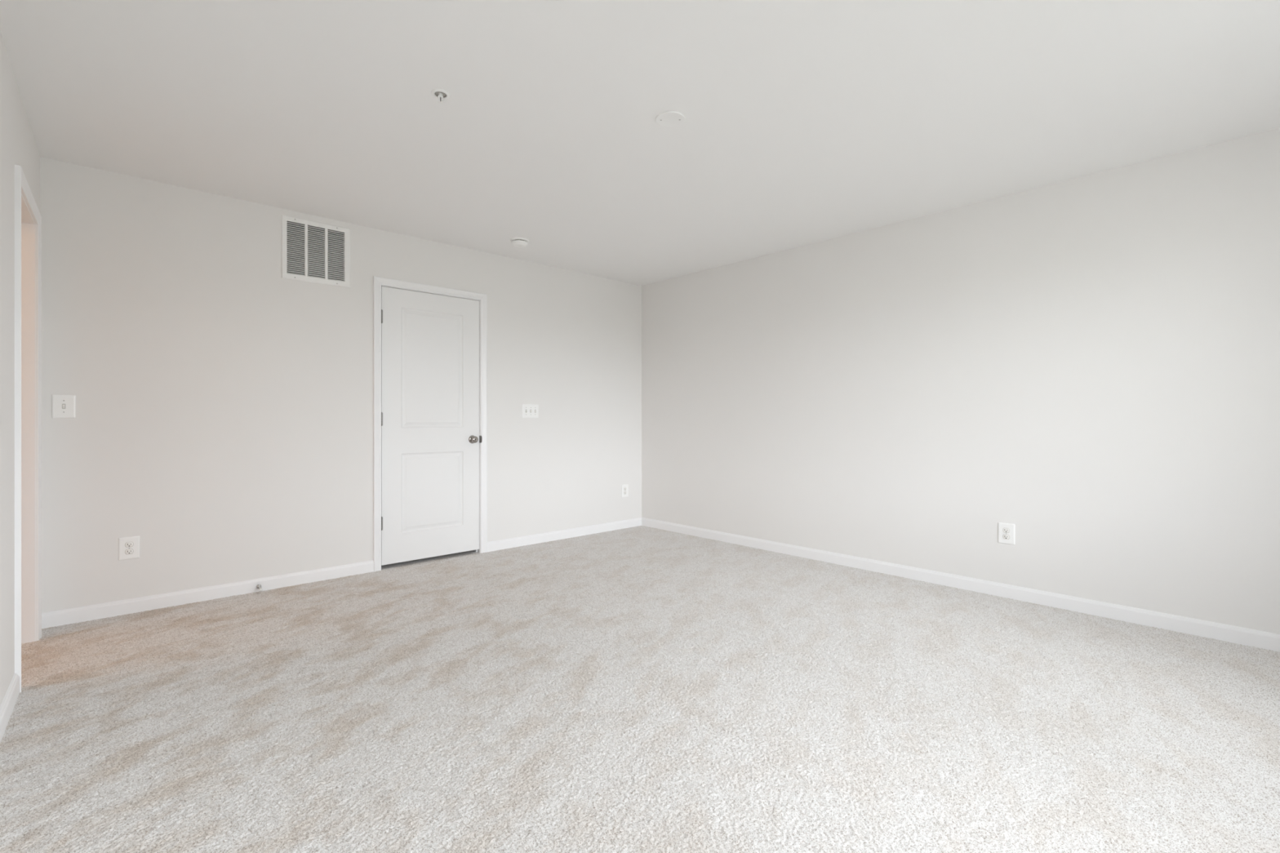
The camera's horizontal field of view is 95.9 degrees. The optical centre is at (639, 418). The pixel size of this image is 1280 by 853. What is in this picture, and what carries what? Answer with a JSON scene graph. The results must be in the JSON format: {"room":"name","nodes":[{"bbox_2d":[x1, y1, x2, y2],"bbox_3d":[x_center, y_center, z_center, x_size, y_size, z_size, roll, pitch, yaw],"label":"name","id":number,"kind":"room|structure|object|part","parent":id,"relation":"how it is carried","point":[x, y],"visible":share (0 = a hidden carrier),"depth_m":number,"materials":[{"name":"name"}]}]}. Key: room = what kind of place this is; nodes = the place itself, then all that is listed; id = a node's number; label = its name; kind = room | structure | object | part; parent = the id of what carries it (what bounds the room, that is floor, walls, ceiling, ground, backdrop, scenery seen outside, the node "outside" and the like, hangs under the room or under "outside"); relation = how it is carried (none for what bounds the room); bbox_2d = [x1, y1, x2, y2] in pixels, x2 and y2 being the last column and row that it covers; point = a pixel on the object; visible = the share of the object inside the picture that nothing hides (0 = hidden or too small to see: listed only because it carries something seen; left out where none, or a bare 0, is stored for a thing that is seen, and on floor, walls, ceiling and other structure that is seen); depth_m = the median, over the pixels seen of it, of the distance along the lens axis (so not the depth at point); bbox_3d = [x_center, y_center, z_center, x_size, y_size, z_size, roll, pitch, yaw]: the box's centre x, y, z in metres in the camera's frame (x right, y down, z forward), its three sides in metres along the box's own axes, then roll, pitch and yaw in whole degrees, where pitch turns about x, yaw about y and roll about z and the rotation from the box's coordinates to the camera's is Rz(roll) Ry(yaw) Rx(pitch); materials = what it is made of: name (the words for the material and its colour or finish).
{"room":"empty bedroom","nodes":[
{"label":"empty bedroom","id":0,"kind":"room"},
{"bbox_2d":[0,30,39,706],"bbox_3d":[-1.446,-0.136,1.047,0.120,2.440,5.100,0,0,-42],"label":"wall","id":1,"kind":"structure","parent":0,"point":[18,146],"depth_m":2.15,"materials":[{"name":"paint"}]},
{"bbox_2d":[0,673,19,743],"bbox_3d":[-1.130,1.048,0.794,0.014,0.085,4.001,0,0,-42],"label":"baseboard","id":2,"kind":"structure","parent":1,"relation":"attached to","point":[6,707],"depth_m":2.10,"materials":[{"name":"white wood"}]},
{"bbox_2d":[14,164,41,692],"bbox_3d":[-2.768,0.043,2.535,0.138,2.095,0.774,0,0,-42],"label":"door frame","id":3,"kind":"structure","parent":1,"relation":"attached to","point":[21,185],"depth_m":2.79,"materials":[{"name":"white wood"}]},
{"bbox_2d":[40,156,641,613],"bbox_3d":[-1.627,-0.136,4.440,4.620,2.440,0.120,0,0,-43],"label":"wall","id":4,"kind":"structure","parent":0,"point":[223,422],"depth_m":3.60,"materials":[{"name":"paint"}]},
{"bbox_2d":[51,394,75,417],"bbox_3d":[-3.033,-0.065,3.039,0.090,0.124,0.018,0,0,-43],"label":"light switch","id":5,"kind":"object","parent":4,"relation":"attached to","point":[63,406],"visible":1,"depth_m":3.04,"materials":[{"name":"white plastic"}]},
{"bbox_2d":[118,535,139,560],"bbox_3d":[-2.848,0.722,3.218,0.090,0.125,0.009,0,0,-43],"label":"wall outlet","id":6,"kind":"object","parent":4,"relation":"attached to","point":[128,547],"visible":1,"depth_m":3.21,"materials":[{"name":"white plastic"}]},
{"bbox_2d":[124,548,133,554],"bbox_3d":[-2.846,0.741,3.216,0.036,0.029,0.004,0,0,-43],"label":"receptacle","id":7,"kind":"object","parent":6,"relation":"attached to","point":[127,551],"depth_m":3.22,"materials":[{"name":"grey plastic"}]},
{"bbox_2d":[124,542,133,547],"bbox_3d":[-2.846,0.702,3.216,0.036,0.029,0.001,0,0,-43],"label":"receptacle","id":8,"kind":"object","parent":6,"relation":"attached to","point":[127,544],"depth_m":3.22,"materials":[{"name":"grey plastic"}]},
{"bbox_2d":[41,560,373,628],"bbox_3d":[-2.497,1.048,3.541,1.646,0.085,0.014,0,0,-43],"label":"baseboard","id":9,"kind":"structure","parent":4,"relation":"attached to","point":[110,609],"depth_m":3.41,"materials":[{"name":"white wood"}]},
{"bbox_2d":[256,584,262,591],"bbox_3d":[-2.369,1.054,3.599,0.028,0.028,0.074,0,0,-43],"label":"door stop","id":10,"kind":"object","parent":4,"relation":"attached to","point":[258,586],"visible":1,"depth_m":3.60,"materials":[{"name":"silver metal"}]},
{"bbox_2d":[281,214,350,288],"bbox_3d":[-2.192,-1.111,3.895,0.412,0.410,0.109,0,0,-43],"label":"air vent","id":11,"kind":"object","parent":4,"relation":"in","point":[309,254],"visible":1,"depth_m":3.88,"materials":[{"name":"white metal"}]},
{"bbox_2d":[373,275,487,572],"bbox_3d":[-1.611,0.039,4.442,0.879,2.102,0.138,0,0,-43],"label":"door frame","id":12,"kind":"structure","parent":4,"relation":"attached to","point":[378,282],"depth_m":4.28,"materials":[{"name":"white wood"}]},
{"bbox_2d":[381,286,482,565],"bbox_3d":[-1.567,0.051,4.399,0.784,2.007,0.096,0,0,-43],"label":"door","id":13,"kind":"structure","parent":4,"relation":"in","point":[430,437],"depth_m":4.38,"materials":[{"name":"white wood"}]},
{"bbox_3d":[-1.324,0.166,4.603,0.054,0.054,0.058,0,0,-43],"label":"knob","id":14,"kind":"part","parent":13,"relation":"part of","materials":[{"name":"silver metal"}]},
{"bbox_2d":[522,404,538,417],"bbox_3d":[-0.941,-0.066,4.983,0.162,0.121,0.018,0,0,-43],"label":"light switch","id":15,"kind":"object","parent":4,"relation":"attached to","point":[529,411],"visible":1,"depth_m":4.98,"materials":[{"name":"white plastic"}]},
{"bbox_2d":[487,517,641,551],"bbox_3d":[-0.614,1.048,5.290,1.736,0.085,0.014,0,0,-43],"label":"baseboard","id":16,"kind":"structure","parent":4,"relation":"attached to","point":[495,545],"depth_m":5.19,"materials":[{"name":"white wood"}]},
{"bbox_2d":[621,484,628,497],"bbox_3d":[-0.148,0.716,5.726,0.090,0.125,0.009,0,0,-43],"label":"wall outlet","id":17,"kind":"object","parent":4,"relation":"attached to","point":[624,488],"visible":1,"depth_m":5.72,"materials":[{"name":"white plastic"}]},
{"bbox_2d":[0,525,1279,852],"bbox_3d":[0.071,1.086,2.612,4.420,0.006,5.130,0,0,-43],"label":"floor","id":18,"kind":"structure","parent":0,"point":[640,689],"depth_m":2.07,"materials":[{"name":"carpet"}]},
{"bbox_2d":[0,0,1279,285],"bbox_3d":[-0.714,-1.406,2.340,6.500,0.100,6.200,0,0,-43],"label":"ceiling","id":19,"kind":"structure","parent":0,"point":[806,122],"depth_m":2.45,"materials":[{"name":"paint"}]},
{"bbox_2d":[431,88,449,104],"bbox_3d":[-0.832,-1.335,2.409,0.074,0.042,0.074,0,0,-43],"label":"sprinkler","id":20,"kind":"object","parent":19,"relation":"attached to","point":[440,94],"visible":1,"depth_m":2.40,"materials":[{"name":"white metal"}]},
{"bbox_2d":[434,91,446,97],"bbox_3d":[-0.832,-1.354,2.409,0.046,0.003,0.046,0,0,-43],"label":"cup","id":21,"kind":"object","parent":20,"relation":"on","point":[437,94],"depth_m":2.41,"materials":[{"name":"grey"}]},
{"bbox_2d":[510,237,528,248],"bbox_3d":[-0.913,-1.331,4.382,0.143,0.050,0.143,0,0,-43],"label":"smoke detector","id":22,"kind":"object","parent":19,"relation":"attached to","point":[520,242],"visible":1,"depth_m":4.34,"materials":[{"name":"white plastic"}]},
{"bbox_2d":[655,111,685,127],"bbox_3d":[0.138,-1.353,2.611,0.135,0.006,0.135,0,0,-43],"label":"ceiling box cover","id":23,"kind":"object","parent":19,"relation":"attached to","point":[668,118],"visible":1,"depth_m":2.61,"materials":[{"name":"paint"}]},
{"bbox_2d":[641,128,1279,634],"bbox_3d":[1.798,-0.136,4.059,0.120,2.440,5.100,0,0,-43],"label":"wall","id":24,"kind":"structure","parent":0,"point":[1089,366],"depth_m":3.47,"materials":[{"name":"paint"}]},
{"bbox_2d":[641,517,1279,652],"bbox_3d":[1.698,1.048,4.069,0.014,0.085,4.950,0,0,-43],"label":"baseboard","id":25,"kind":"structure","parent":24,"relation":"attached to","point":[1218,631],"depth_m":3.46,"materials":[{"name":"white wood"}]},
{"bbox_2d":[998,522,1014,545],"bbox_3d":[2.224,0.698,3.505,0.009,0.125,0.090,0,0,-43],"label":"wall outlet","id":26,"kind":"object","parent":24,"relation":"attached to","point":[1006,531],"visible":1,"depth_m":3.50,"materials":[{"name":"white plastic"}]},
{"bbox_2d":[1002,534,1009,539],"bbox_3d":[2.223,0.718,3.504,0.001,0.029,0.036,0,0,-43],"label":"receptacle","id":27,"kind":"object","parent":26,"relation":"attached to","point":[1004,536],"depth_m":3.50,"materials":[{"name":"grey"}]},
{"bbox_2d":[1002,528,1009,533],"bbox_3d":[2.222,0.678,3.503,0.004,0.029,0.036,0,0,-43],"label":"receptacle","id":28,"kind":"object","parent":26,"relation":"attached to","point":[1004,530],"depth_m":3.50,"materials":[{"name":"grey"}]}
]}

